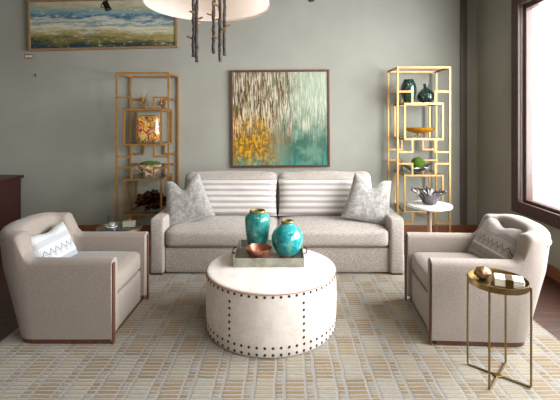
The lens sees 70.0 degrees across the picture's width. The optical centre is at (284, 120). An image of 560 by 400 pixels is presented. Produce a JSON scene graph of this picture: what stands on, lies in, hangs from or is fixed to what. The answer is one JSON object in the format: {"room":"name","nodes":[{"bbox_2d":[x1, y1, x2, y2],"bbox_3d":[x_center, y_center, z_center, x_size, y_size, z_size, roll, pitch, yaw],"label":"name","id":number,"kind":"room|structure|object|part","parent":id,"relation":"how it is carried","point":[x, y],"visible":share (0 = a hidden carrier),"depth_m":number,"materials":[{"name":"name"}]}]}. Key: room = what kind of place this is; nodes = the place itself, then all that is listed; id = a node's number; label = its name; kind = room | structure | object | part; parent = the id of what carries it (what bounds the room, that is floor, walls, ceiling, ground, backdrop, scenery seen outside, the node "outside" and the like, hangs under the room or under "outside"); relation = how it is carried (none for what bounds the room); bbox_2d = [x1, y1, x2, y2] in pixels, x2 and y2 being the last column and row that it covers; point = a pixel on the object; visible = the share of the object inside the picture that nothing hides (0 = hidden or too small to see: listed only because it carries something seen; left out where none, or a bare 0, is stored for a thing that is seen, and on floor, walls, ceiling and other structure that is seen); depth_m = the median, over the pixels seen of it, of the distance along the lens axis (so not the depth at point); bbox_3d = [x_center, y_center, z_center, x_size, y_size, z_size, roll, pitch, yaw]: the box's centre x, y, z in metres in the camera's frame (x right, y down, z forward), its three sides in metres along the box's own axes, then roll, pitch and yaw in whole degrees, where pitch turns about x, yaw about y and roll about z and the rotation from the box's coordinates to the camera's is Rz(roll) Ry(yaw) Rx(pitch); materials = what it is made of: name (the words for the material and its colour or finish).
{"room":"living room","nodes":[
{"label":"living room","id":0,"kind":"room"},
{"bbox_2d":[0,0,476,224],"bbox_3d":[-1.070,-0.100,5.380,7.460,3.200,0.120,0,0,0],"label":"wall","id":1,"kind":"structure","parent":0,"point":[57,125],"depth_m":5.32,"materials":[{"name":"paint"}]},
{"bbox_2d":[25,54,31,58],"bbox_3d":[-3.409,-0.858,5.316,0.100,0.056,0.006,0,0,0],"label":"price tag","id":2,"kind":"object","parent":1,"relation":"attached to","point":[27,56],"visible":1,"depth_m":5.32,"materials":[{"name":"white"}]},
{"bbox_2d":[27,0,177,50],"bbox_3d":[-2.410,-1.282,5.296,1.970,0.670,0.045,-1,0,0],"label":"landscape painting","id":3,"kind":"object","parent":1,"relation":"attached to","point":[53,25],"visible":0.99,"depth_m":5.29,"materials":[{"name":"multicoloured paint"}]},
{"bbox_2d":[78,225,476,233],"bbox_3d":[-1.070,1.440,5.309,7.258,0.120,0.021,0,0,0],"label":"baseboard","id":4,"kind":"structure","parent":1,"relation":"attached to","point":[407,228],"depth_m":5.30,"materials":[{"name":"brown wood"}]},
{"bbox_2d":[231,69,329,167],"bbox_3d":[-0.061,-0.032,5.296,1.305,1.285,0.045,-1,0,0],"label":"abstract painting","id":5,"kind":"object","parent":1,"relation":"attached to","point":[280,118],"visible":1,"depth_m":5.29,"materials":[{"name":"multicoloured paint"}]},
{"bbox_2d":[460,0,466,224],"bbox_3d":[2.370,-0.160,5.309,0.090,3.078,0.019,0,0,0],"label":"trim","id":6,"kind":"structure","parent":1,"relation":"attached to","point":[463,3],"depth_m":5.30,"materials":[{"name":"grey paint"}]},
{"bbox_2d":[0,234,559,341],"bbox_3d":[-1.070,1.550,2.010,7.460,0.100,6.820,0,0,0],"label":"floor","id":7,"kind":"structure","parent":0,"point":[547,310],"depth_m":3.20,"materials":[{"name":"brown wood"}]},
{"bbox_2d":[0,175,23,230],"bbox_3d":[-3.955,1.105,5.011,1.030,0.790,0.537,0,0,0],"label":"sideboard","id":8,"kind":"object","parent":7,"relation":"on","point":[10,185],"visible":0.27,"depth_m":5.06,"materials":[{"name":"brown wood"}]},
{"bbox_2d":[115,72,178,243],"bbox_3d":[-1.735,0.453,5.085,0.652,2.095,0.451,0,0,0],"label":"etagere","id":9,"kind":"object","parent":7,"relation":"on","point":[168,142],"visible":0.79,"depth_m":4.87,"materials":[{"name":"gold metal"}]},
{"bbox_3d":[-2.050,0.453,4.870,0.021,2.095,0.021,0,0,0],"label":"post","id":10,"kind":"part","parent":9,"relation":"part of","materials":[{"name":"gold metal"}]},
{"bbox_3d":[-2.050,0.453,5.300,0.021,2.095,0.021,0,0,0],"label":"post","id":11,"kind":"part","parent":9,"relation":"part of","materials":[{"name":"gold metal"}]},
{"bbox_2d":[133,91,150,107],"bbox_3d":[-1.775,-0.279,4.992,0.250,0.238,0.252,0,0,0],"label":"starburst sculpture","id":12,"kind":"object","parent":9,"relation":"on","point":[142,100],"visible":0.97,"depth_m":4.99,"materials":[{"name":"gold metal"}]},
{"bbox_3d":[-1.735,-0.584,4.870,0.610,0.021,0.021,0,0,0],"label":"rail","id":13,"kind":"part","parent":9,"relation":"part of","materials":[{"name":"gold metal"}]},
{"bbox_3d":[-1.735,0.923,4.870,0.610,0.731,0.021,0,0,0],"label":"lattice panel","id":14,"kind":"part","parent":9,"relation":"part of","materials":[{"name":"gold metal"}]},
{"bbox_3d":[-1.735,0.073,4.870,0.610,0.742,0.021,0,0,0],"label":"lattice panel","id":15,"kind":"part","parent":9,"relation":"part of","materials":[{"name":"gold metal"}]},
{"bbox_2d":[123,108,171,109],"bbox_3d":[-1.735,-0.155,5.085,0.476,0.007,0.449,0,0,0],"label":"glass shelf","id":16,"kind":"object","parent":9,"relation":"attached to","point":[123,108],"depth_m":4.86,"materials":[{"name":"clear glass"}]},
{"bbox_2d":[136,115,159,141],"bbox_3d":[-1.713,0.097,5.020,0.292,0.342,0.150,0,0,0],"label":"glass vase","id":17,"kind":"object","parent":9,"relation":"on","point":[147,126],"visible":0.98,"depth_m":4.96,"materials":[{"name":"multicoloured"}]},
{"bbox_2d":[134,164,161,175],"bbox_3d":[-1.724,0.616,5.022,0.338,0.158,0.226,0,0,0],"label":"bowl","id":18,"kind":"object","parent":9,"relation":"on","point":[146,169],"visible":0.77,"depth_m":4.97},
{"bbox_2d":[140,161,159,164],"bbox_3d":[-1.679,0.518,5.000,0.264,0.042,0.183,0,0,0],"label":"moss mound","id":19,"kind":"object","parent":18,"relation":"in","point":[145,162],"visible":1,"depth_m":4.95,"materials":[{"name":"green plant"}]},
{"bbox_2d":[125,141,170,143],"bbox_3d":[-1.735,0.273,5.085,0.476,0.007,0.449,0,0,0],"label":"glass shelf","id":20,"kind":"object","parent":9,"relation":"attached to","point":[136,142],"depth_m":5.01,"materials":[{"name":"clear glass"}]},
{"bbox_2d":[134,189,166,209],"bbox_3d":[-1.685,0.989,5.050,0.400,0.265,0.260,0,0,0],"label":"sculpture","id":21,"kind":"object","parent":9,"relation":"on","point":[150,199],"visible":0.94,"depth_m":4.98,"materials":[{"name":"brown metal"}]},
{"bbox_3d":[-1.735,-0.584,5.300,0.610,0.021,0.021,0,0,0],"label":"rail","id":22,"kind":"part","parent":9,"relation":"part of","materials":[{"name":"gold metal"}]},
{"bbox_3d":[-1.735,0.923,5.300,0.610,0.731,0.021,0,0,0],"label":"lattice panel","id":23,"kind":"part","parent":9,"relation":"part of","materials":[{"name":"gold metal"}]},
{"bbox_3d":[-1.735,0.073,5.300,0.610,0.742,0.021,0,0,0],"label":"lattice panel","id":24,"kind":"part","parent":9,"relation":"part of","materials":[{"name":"gold metal"}]},
{"bbox_2d":[155,98,166,107],"bbox_3d":[-1.583,-0.245,5.135,0.175,0.171,0.192,0,0,18],"label":"starburst sculpture","id":25,"kind":"object","parent":9,"relation":"on","point":[160,103],"visible":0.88,"depth_m":5.13,"materials":[{"name":"gold metal"}]},
{"bbox_3d":[-1.420,0.453,4.870,0.021,2.095,0.021,0,0,0],"label":"post","id":26,"kind":"part","parent":9,"relation":"part of","materials":[{"name":"gold metal"}]},
{"bbox_3d":[-1.420,0.453,5.300,0.021,2.095,0.021,0,0,0],"label":"post","id":27,"kind":"part","parent":9,"relation":"part of","materials":[{"name":"gold metal"}]},
{"bbox_2d":[0,255,559,399],"bbox_3d":[-0.030,1.493,2.825,3.780,0.012,3.250,0,0,0],"label":"area rug","id":28,"kind":"object","parent":7,"relation":"on","point":[378,348],"visible":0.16,"depth_m":2.45,"materials":[{"name":"beige carpet"}]},
{"bbox_2d":[0,212,148,343],"bbox_3d":[-1.581,1.105,3.012,0.880,0.763,0.731,0,0,0],"label":"armchair","id":29,"kind":"object","parent":28,"relation":"on","point":[85,297],"visible":0.98,"depth_m":2.66,"materials":[{"name":"beige fabric"}]},
{"bbox_3d":[-1.853,1.088,3.012,0.322,0.728,0.730,0,0,0],"label":"backrest","id":30,"kind":"part","parent":29,"relation":"part of","materials":[{"name":"beige fabric"}]},
{"bbox_2d":[31,222,77,256],"bbox_3d":[-1.734,0.955,3.000,0.178,0.307,0.388,0,0,11],"label":"accent pillow","id":31,"kind":"object","parent":29,"relation":"on","point":[58,242],"visible":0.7,"depth_m":2.98,"materials":[{"name":"white fabric"}]},
{"bbox_3d":[-1.445,1.166,2.708,0.586,0.572,0.123,0,0,0],"label":"arm","id":32,"kind":"part","parent":29,"relation":"part of"},
{"bbox_2d":[71,251,139,290],"bbox_3d":[-1.473,1.133,3.012,0.635,0.209,0.500,0,0,0],"label":"seat cushion","id":33,"kind":"object","parent":29,"relation":"on","point":[128,262],"depth_m":3.06,"materials":[{"name":"beige fabric"}]},
{"bbox_3d":[-1.445,1.166,3.316,0.586,0.572,0.123,0,0,0],"label":"arm","id":34,"kind":"part","parent":29,"relation":"part of"},
{"bbox_3d":[-1.147,1.217,2.676,0.013,0.540,0.034,0,0,0],"label":"post","id":35,"kind":"part","parent":29,"relation":"part of","materials":[{"name":"brown wood"}]},
{"bbox_3d":[-1.473,1.337,3.012,0.608,0.250,0.505,0,0,0],"label":"seat","id":36,"kind":"part","parent":29,"relation":"part of","materials":[{"name":"beige fabric"}]},
{"bbox_3d":[-1.147,1.217,3.348,0.013,0.540,0.034,0,0,0],"label":"post","id":37,"kind":"part","parent":29,"relation":"part of","materials":[{"name":"brown wood"}]},
{"bbox_2d":[96,222,142,230],"bbox_3d":[-1.625,1.264,3.930,0.426,0.447,0.426,0,0,0],"label":"glass side table","id":38,"kind":"object","parent":28,"relation":"on","point":[139,226],"visible":0.46,"depth_m":3.88,"materials":[{"name":"glass"}]},
{"bbox_2d":[106,217,117,227],"bbox_3d":[-1.700,0.981,3.930,0.108,0.115,0.108,0,0,0],"label":"glass","id":39,"kind":"object","parent":38,"relation":"on","point":[111,224],"visible":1,"depth_m":3.91,"materials":[{"name":"clear glass"}]},
{"bbox_2d":[122,219,135,226],"bbox_3d":[-1.535,1.004,3.940,0.114,0.070,0.068,0,0,-8],"label":"trinket box","id":40,"kind":"object","parent":38,"relation":"on","point":[128,223],"visible":1,"depth_m":3.91,"materials":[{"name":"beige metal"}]},
{"bbox_3d":[-1.535,0.996,3.940,0.114,0.020,0.068,0,0,-8],"label":"lid","id":41,"kind":"part","parent":40,"relation":"part of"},
{"bbox_2d":[206,249,336,357],"bbox_3d":[-0.100,1.276,2.968,0.965,0.422,0.958,0,0,0],"label":"ottoman","id":42,"kind":"object","parent":28,"relation":"on","point":[260,312],"visible":0.94,"depth_m":2.58,"materials":[{"name":"beige leather"}]},
{"bbox_2d":[232,240,306,266],"bbox_3d":[-0.120,1.032,3.145,0.594,0.064,0.464,0,0,0],"label":"serving tray","id":43,"kind":"object","parent":42,"relation":"on","point":[241,258],"visible":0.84,"depth_m":2.91,"materials":[{"name":"grey wood"}]},
{"bbox_3d":[-0.378,1.032,3.145,0.008,0.064,0.448,0,0,0],"label":"rim panel","id":44,"kind":"part","parent":43,"relation":"part of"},
{"bbox_3d":[-0.120,1.032,3.373,0.520,0.064,0.008,0,0,0],"label":"rim panel","id":45,"kind":"part","parent":43,"relation":"part of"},
{"bbox_2d":[245,208,269,245],"bbox_3d":[-0.222,0.888,3.235,0.206,0.335,0.206,0,0,0],"label":"ceramic vase","id":46,"kind":"object","parent":43,"relation":"on","point":[257,221],"visible":0.88,"depth_m":3.16,"materials":[{"name":"teal ceramic"}]},
{"bbox_2d":[245,243,271,257],"bbox_3d":[-0.198,1.003,3.020,0.208,0.106,0.200,0,0,0],"label":"copper bowl","id":47,"kind":"object","parent":43,"relation":"on","point":[254,250],"visible":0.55,"depth_m":3.04,"materials":[{"name":"orange metal"}]},
{"bbox_3d":[-0.120,1.032,2.917,0.520,0.064,0.008,0,0,0],"label":"rim panel","id":48,"kind":"part","parent":43,"relation":"part of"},
{"bbox_2d":[271,219,302,257],"bbox_3d":[0.018,0.915,3.120,0.248,0.281,0.248,0,0,0],"label":"ceramic vase","id":49,"kind":"object","parent":43,"relation":"on","point":[287,237],"visible":0.98,"depth_m":3.04,"materials":[{"name":"teal ceramic"}]},
{"bbox_2d":[207,249,334,294],"bbox_3d":[-0.100,1.076,2.968,0.942,0.022,0.942,0,0,0],"label":"cushion","id":50,"kind":"object","parent":42,"relation":"on","point":[318,271],"depth_m":2.74,"materials":[{"name":"white leather"}]},
{"bbox_2d":[150,171,403,274],"bbox_3d":[-0.076,1.033,4.309,2.472,0.933,0.943,0,0,0],"label":"sofa","id":51,"kind":"object","parent":28,"relation":"on","point":[353,245],"visible":0.56,"depth_m":3.88,"materials":[{"name":"fabric"}]},
{"bbox_3d":[-1.236,1.208,4.315,0.152,0.543,0.932,0,0,0],"label":"arm","id":52,"kind":"part","parent":51,"relation":"part of","materials":[{"name":"fabric"}]},
{"bbox_2d":[165,172,214,226],"bbox_3d":[-0.986,0.824,4.150,0.534,0.559,0.234,0,0,-6],"label":"throw pillow","id":53,"kind":"object","parent":51,"relation":"on","point":[192,203],"visible":0.98,"depth_m":4.07,"materials":[{"name":"fabric"}]},
{"bbox_2d":[166,215,277,247],"bbox_3d":[-0.618,1.137,4.200,1.090,0.230,0.724,0,0,0],"label":"seat cushion","id":54,"kind":"object","parent":51,"relation":"on","point":[217,231],"depth_m":3.86,"materials":[{"name":"fabric"}]},
{"bbox_2d":[184,171,277,211],"bbox_3d":[-0.607,0.819,4.540,1.057,0.503,0.286,0,-11,0],"label":"cushion","id":55,"kind":"object","parent":51,"relation":"on","point":[204,174],"depth_m":4.48,"materials":[{"name":"fabric"}]},
{"bbox_2d":[201,179,276,215],"bbox_3d":[-0.567,0.835,4.385,0.961,0.388,0.179,0,0,-1],"label":"lumbar pillow","id":56,"kind":"object","parent":51,"relation":"on","point":[225,196],"visible":0.8,"depth_m":4.33,"materials":[{"name":"fabric"}]},
{"bbox_2d":[278,179,352,215],"bbox_3d":[0.407,0.835,4.386,0.961,0.388,0.181,0,0,-1],"label":"lumbar pillow","id":57,"kind":"object","parent":51,"relation":"on","point":[298,197],"visible":0.8,"depth_m":4.33,"materials":[{"name":"fabric"}]},
{"bbox_2d":[278,171,370,209],"bbox_3d":[0.447,0.819,4.540,1.057,0.503,0.287,0,-11,0],"label":"cushion","id":58,"kind":"object","parent":51,"relation":"on","point":[303,174],"depth_m":4.49,"materials":[{"name":"fabric"}]},
{"bbox_2d":[278,215,388,247],"bbox_3d":[0.466,1.137,4.200,1.090,0.230,0.724,0,0,0],"label":"seat cushion","id":59,"kind":"object","parent":51,"relation":"on","point":[318,231],"depth_m":3.86,"materials":[{"name":"fabric"}]},
{"bbox_2d":[341,173,390,226],"bbox_3d":[0.845,0.821,4.150,0.535,0.548,0.239,0,0,5],"label":"throw pillow","id":60,"kind":"object","parent":51,"relation":"on","point":[363,203],"visible":0.97,"depth_m":4.08,"materials":[{"name":"fabric"}]},
{"bbox_3d":[1.084,1.208,4.315,0.152,0.543,0.932,0,0,0],"label":"arm","id":61,"kind":"part","parent":51,"relation":"part of","materials":[{"name":"fabric"}]},
{"bbox_2d":[407,200,452,231],"bbox_3d":[1.445,1.159,4.000,0.432,0.655,0.432,0,0,0],"label":"pedestal table","id":62,"kind":"object","parent":28,"relation":"on","point":[415,204],"visible":0.53,"depth_m":3.95,"materials":[{"name":"white stone"}]},
{"bbox_2d":[411,187,446,204],"bbox_3d":[1.436,0.748,3.991,0.332,0.167,0.326,0,0,-20],"label":"sculpture","id":63,"kind":"object","parent":62,"relation":"on","point":[428,196],"visible":1,"depth_m":3.94,"materials":[{"name":"grey metal"}]},
{"bbox_2d":[404,214,551,346],"bbox_3d":[1.419,1.105,2.975,0.880,0.763,0.731,0,0,3],"label":"armchair","id":64,"kind":"object","parent":28,"relation":"on","point":[437,265],"visible":0.76,"depth_m":2.63,"materials":[{"name":"beige fabric"}]},
{"bbox_3d":[1.006,1.217,3.336,0.013,0.540,0.034,0,0,3],"label":"post","id":65,"kind":"part","parent":64,"relation":"part of","materials":[{"name":"brown wood"}]},
{"bbox_3d":[1.312,1.337,2.981,0.608,0.250,0.505,0,0,3],"label":"seat","id":66,"kind":"part","parent":64,"relation":"part of","materials":[{"name":"beige fabric"}]},
{"bbox_3d":[0.967,1.217,2.665,0.013,0.540,0.034,0,0,3],"label":"post","id":67,"kind":"part","parent":64,"relation":"part of","materials":[{"name":"brown wood"}]},
{"bbox_3d":[1.301,1.166,3.287,0.586,0.572,0.123,0,0,3],"label":"arm","id":68,"kind":"part","parent":64,"relation":"part of"},
{"bbox_2d":[412,252,481,289],"bbox_3d":[1.312,1.133,2.981,0.635,0.209,0.500,0,0,3],"label":"seat cushion","id":69,"kind":"object","parent":64,"relation":"on","point":[419,259],"depth_m":3.05,"materials":[{"name":"beige fabric"}]},
{"bbox_3d":[1.266,1.166,2.679,0.586,0.572,0.123,0,0,3],"label":"arm","id":70,"kind":"part","parent":64,"relation":"part of"},
{"bbox_2d":[467,218,523,258],"bbox_3d":[1.598,0.925,3.030,0.224,0.321,0.460,0,0,-7],"label":"accent pillow","id":71,"kind":"object","parent":64,"relation":"on","point":[492,241],"visible":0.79,"depth_m":2.98,"materials":[{"name":"white fabric"}]},
{"bbox_3d":[1.691,1.088,2.959,0.322,0.728,0.730,0,0,3],"label":"backrest","id":72,"kind":"part","parent":64,"relation":"part of","materials":[{"name":"beige fabric"}]},
{"bbox_2d":[467,268,531,389],"bbox_3d":[1.240,1.201,2.330,0.320,0.572,0.320,0,0,0],"label":"side table","id":73,"kind":"object","parent":28,"relation":"on","point":[488,285],"visible":0.79,"depth_m":2.28,"materials":[{"name":"gold metal"}]},
{"bbox_3d":[1.166,1.207,2.392,0.152,0.560,0.012,0,0,40],"label":"leg","id":74,"kind":"part","parent":73,"relation":"part of","materials":[{"name":"gold metal"}]},
{"bbox_2d":[474,266,491,279],"bbox_3d":[1.178,0.904,2.385,0.108,0.075,0.082,0,0,-10],"label":"decorative ball","id":75,"kind":"object","parent":73,"relation":"on","point":[481,272],"visible":1,"depth_m":2.36,"materials":[{"name":"gold metal"}]},
{"bbox_3d":[1.175,1.207,2.259,0.012,0.560,0.152,0,0,42],"label":"leg","id":76,"kind":"part","parent":73,"relation":"part of","materials":[{"name":"gold metal"}]},
{"bbox_2d":[468,268,529,295],"bbox_3d":[1.240,0.932,2.330,0.320,0.034,0.320,0,0,0],"label":"tray","id":77,"kind":"object","parent":73,"relation":"on","point":[488,285],"depth_m":2.28,"materials":[{"name":"gold metal"}]},
{"bbox_3d":[1.305,1.207,2.401,0.012,0.560,0.152,0,0,42],"label":"leg","id":78,"kind":"part","parent":73,"relation":"part of","materials":[{"name":"gold metal"}]},
{"bbox_2d":[494,273,524,288],"bbox_3d":[1.285,0.918,2.297,0.150,0.044,0.097,0,0,24],"label":"box","id":79,"kind":"object","parent":73,"relation":"on","point":[504,280],"visible":0.97,"depth_m":2.27,"materials":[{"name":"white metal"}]},
{"bbox_3d":[1.315,1.207,2.269,0.152,0.560,0.012,0,0,39],"label":"leg","id":80,"kind":"part","parent":73,"relation":"part of","materials":[{"name":"gold metal"}]},
{"bbox_2d":[387,67,450,232],"bbox_3d":[1.664,0.424,5.015,0.647,2.152,0.451,0,0,0],"label":"etagere","id":81,"kind":"object","parent":7,"relation":"on","point":[435,103],"visible":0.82,"depth_m":4.79,"materials":[{"name":"gold metal"}]},
{"bbox_3d":[1.351,0.424,5.230,0.021,2.152,0.021,0,0,0],"label":"post","id":82,"kind":"part","parent":81,"relation":"part of","materials":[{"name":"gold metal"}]},
{"bbox_3d":[1.351,0.424,4.800,0.021,2.152,0.021,0,0,0],"label":"post","id":83,"kind":"part","parent":81,"relation":"part of","materials":[{"name":"gold metal"}]},
{"bbox_2d":[400,79,416,101],"bbox_3d":[1.539,-0.371,4.980,0.196,0.292,0.196,0,0,0],"label":"vase","id":84,"kind":"object","parent":81,"relation":"on","point":[407,84],"visible":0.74,"depth_m":4.91,"materials":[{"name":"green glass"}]},
{"bbox_3d":[1.664,0.010,5.230,0.605,0.746,0.021,0,0,0],"label":"lattice panel","id":85,"kind":"part","parent":81,"relation":"part of","materials":[{"name":"gold metal"}]},
{"bbox_3d":[1.664,0.868,5.230,0.605,0.734,0.021,0,0,0],"label":"lattice panel","id":86,"kind":"part","parent":81,"relation":"part of","materials":[{"name":"gold metal"}]},
{"bbox_3d":[1.664,-0.642,5.230,0.605,0.021,0.021,0,0,0],"label":"rail","id":87,"kind":"part","parent":81,"relation":"part of","materials":[{"name":"gold metal"}]},
{"bbox_2d":[403,163,431,171],"bbox_3d":[1.637,0.578,4.980,0.379,0.114,0.235,0,0,0],"label":"dish","id":88,"kind":"object","parent":81,"relation":"on","point":[428,165],"visible":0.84,"depth_m":4.91,"materials":[{"name":"silver metal"}]},
{"bbox_2d":[411,157,424,167],"bbox_3d":[1.656,0.524,4.979,0.174,0.153,0.180,0,0,0],"label":"moss ball","id":89,"kind":"object","parent":88,"relation":"in","point":[418,162],"visible":0.87,"depth_m":4.92,"materials":[{"name":"green plant"}]},
{"bbox_2d":[395,136,440,137],"bbox_3d":[1.664,0.204,5.015,0.475,0.007,0.449,0,0,0],"label":"glass shelf","id":90,"kind":"object","parent":81,"relation":"attached to","point":[395,136],"depth_m":4.86,"materials":[{"name":"clear glass"}]},
{"bbox_2d":[406,127,434,136],"bbox_3d":[1.675,0.139,4.980,0.367,0.113,0.360,0,0,0],"label":"bowl","id":91,"kind":"object","parent":81,"relation":"on","point":[417,130],"visible":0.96,"depth_m":4.88,"materials":[{"name":"orange glass"}]},
{"bbox_2d":[399,102,441,103],"bbox_3d":[1.664,-0.221,5.015,0.475,0.007,0.449,0,0,0],"label":"glass shelf","id":92,"kind":"object","parent":81,"relation":"attached to","point":[401,102],"depth_m":4.81,"materials":[{"name":"clear glass"}]},
{"bbox_3d":[1.664,-0.642,4.800,0.605,0.021,0.021,0,0,0],"label":"rail","id":93,"kind":"part","parent":81,"relation":"part of","materials":[{"name":"gold metal"}]},
{"bbox_3d":[1.664,0.868,4.800,0.605,0.734,0.021,0,0,0],"label":"lattice panel","id":94,"kind":"part","parent":81,"relation":"part of","materials":[{"name":"gold metal"}]},
{"bbox_3d":[1.664,0.010,4.800,0.605,0.746,0.021,0,0,0],"label":"lattice panel","id":95,"kind":"part","parent":81,"relation":"part of","materials":[{"name":"gold metal"}]},
{"bbox_2d":[417,84,433,101],"bbox_3d":[1.754,-0.342,4.980,0.212,0.235,0.212,0,0,0],"label":"vase","id":96,"kind":"object","parent":81,"relation":"on","point":[425,95],"visible":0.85,"depth_m":4.91,"materials":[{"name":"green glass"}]},
{"bbox_3d":[1.978,0.424,5.230,0.021,2.152,0.021,0,0,0],"label":"post","id":97,"kind":"part","parent":81,"relation":"part of","materials":[{"name":"gold metal"}]},
{"bbox_3d":[1.978,0.424,4.800,0.021,2.152,0.021,0,0,0],"label":"post","id":98,"kind":"part","parent":81,"relation":"part of","materials":[{"name":"gold metal"}]},
{"bbox_2d":[477,0,559,268],"bbox_3d":[2.640,-0.100,1.960,0.160,3.200,6.720,0,0,0],"label":"wall","id":99,"kind":"structure","parent":0,"point":[493,16],"depth_m":4.82,"materials":[{"name":"paint"}]},
{"bbox_2d":[477,225,559,282],"bbox_3d":[2.549,1.440,1.948,0.021,0.120,6.695,0,0,0],"label":"baseboard","id":100,"kind":"structure","parent":99,"relation":"attached to","point":[552,272],"depth_m":3.79,"materials":[{"name":"brown wood"}]},
{"bbox_2d":[511,0,559,228],"bbox_3d":[2.592,-0.195,2.645,0.135,2.390,3.650,0,0,0],"label":"window","id":101,"kind":"structure","parent":99,"relation":"in","point":[544,213],"depth_m":4.33,"materials":[{"name":"brown wood"}]},
{"bbox_3d":[-1.070,-1.750,2.010,7.460,0.100,6.820,0,0,0],"label":"ceiling","id":102,"kind":"structure","parent":0,"visible":0},
{"bbox_2d":[100,0,111,10],"bbox_3d":[-2.139,-1.509,4.801,0.111,0.381,0.100,0,0,13],"label":"ceiling spotlight","id":103,"kind":"object","parent":102,"relation":"attached to","point":[106,5],"visible":1,"depth_m":4.77,"materials":[{"name":"black metal"}]},
{"bbox_2d":[142,0,268,61],"bbox_3d":[-0.504,-1.037,2.600,0.802,1.325,0.802,0,0,0],"label":"drum chandelier","id":104,"kind":"object","parent":102,"relation":"hanging from","point":[220,11],"visible":1,"depth_m":2.83,"materials":[{"name":"beige fabric"}]},
{"bbox_3d":[-0.603,-0.685,2.631,0.028,0.531,0.029,0,0,22],"label":"hanging rod","id":105,"kind":"part","parent":104,"relation":"part of","materials":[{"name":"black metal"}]},
{"bbox_3d":[-0.564,-0.663,2.550,0.028,0.577,0.029,0,0,22],"label":"hanging rod","id":106,"kind":"part","parent":104,"relation":"part of","materials":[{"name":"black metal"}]},
{"bbox_3d":[-0.504,-0.752,2.600,0.802,0.012,0.802,0,0,0],"label":"shade trim","id":107,"kind":"part","parent":104,"relation":"part of","materials":[{"name":"beige fabric"}]},
{"bbox_3d":[-0.504,-0.900,2.600,0.798,0.300,0.798,0,0,0],"label":"lamp shade","id":108,"kind":"part","parent":104,"relation":"part of","materials":[{"name":"beige fabric"}]},
{"bbox_3d":[-0.473,-0.698,2.651,0.026,0.505,0.026,0,0,22],"label":"hanging rod","id":109,"kind":"part","parent":104,"relation":"part of","materials":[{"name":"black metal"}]},
{"bbox_3d":[-0.412,-0.663,2.541,0.026,0.577,0.028,0,0,-21],"label":"hanging rod","id":110,"kind":"part","parent":104,"relation":"part of","materials":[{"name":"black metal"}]},
{"bbox_3d":[-0.397,-0.690,2.621,0.026,0.522,0.026,0,0,24],"label":"hanging rod","id":111,"kind":"part","parent":104,"relation":"part of","materials":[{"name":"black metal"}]}
]}

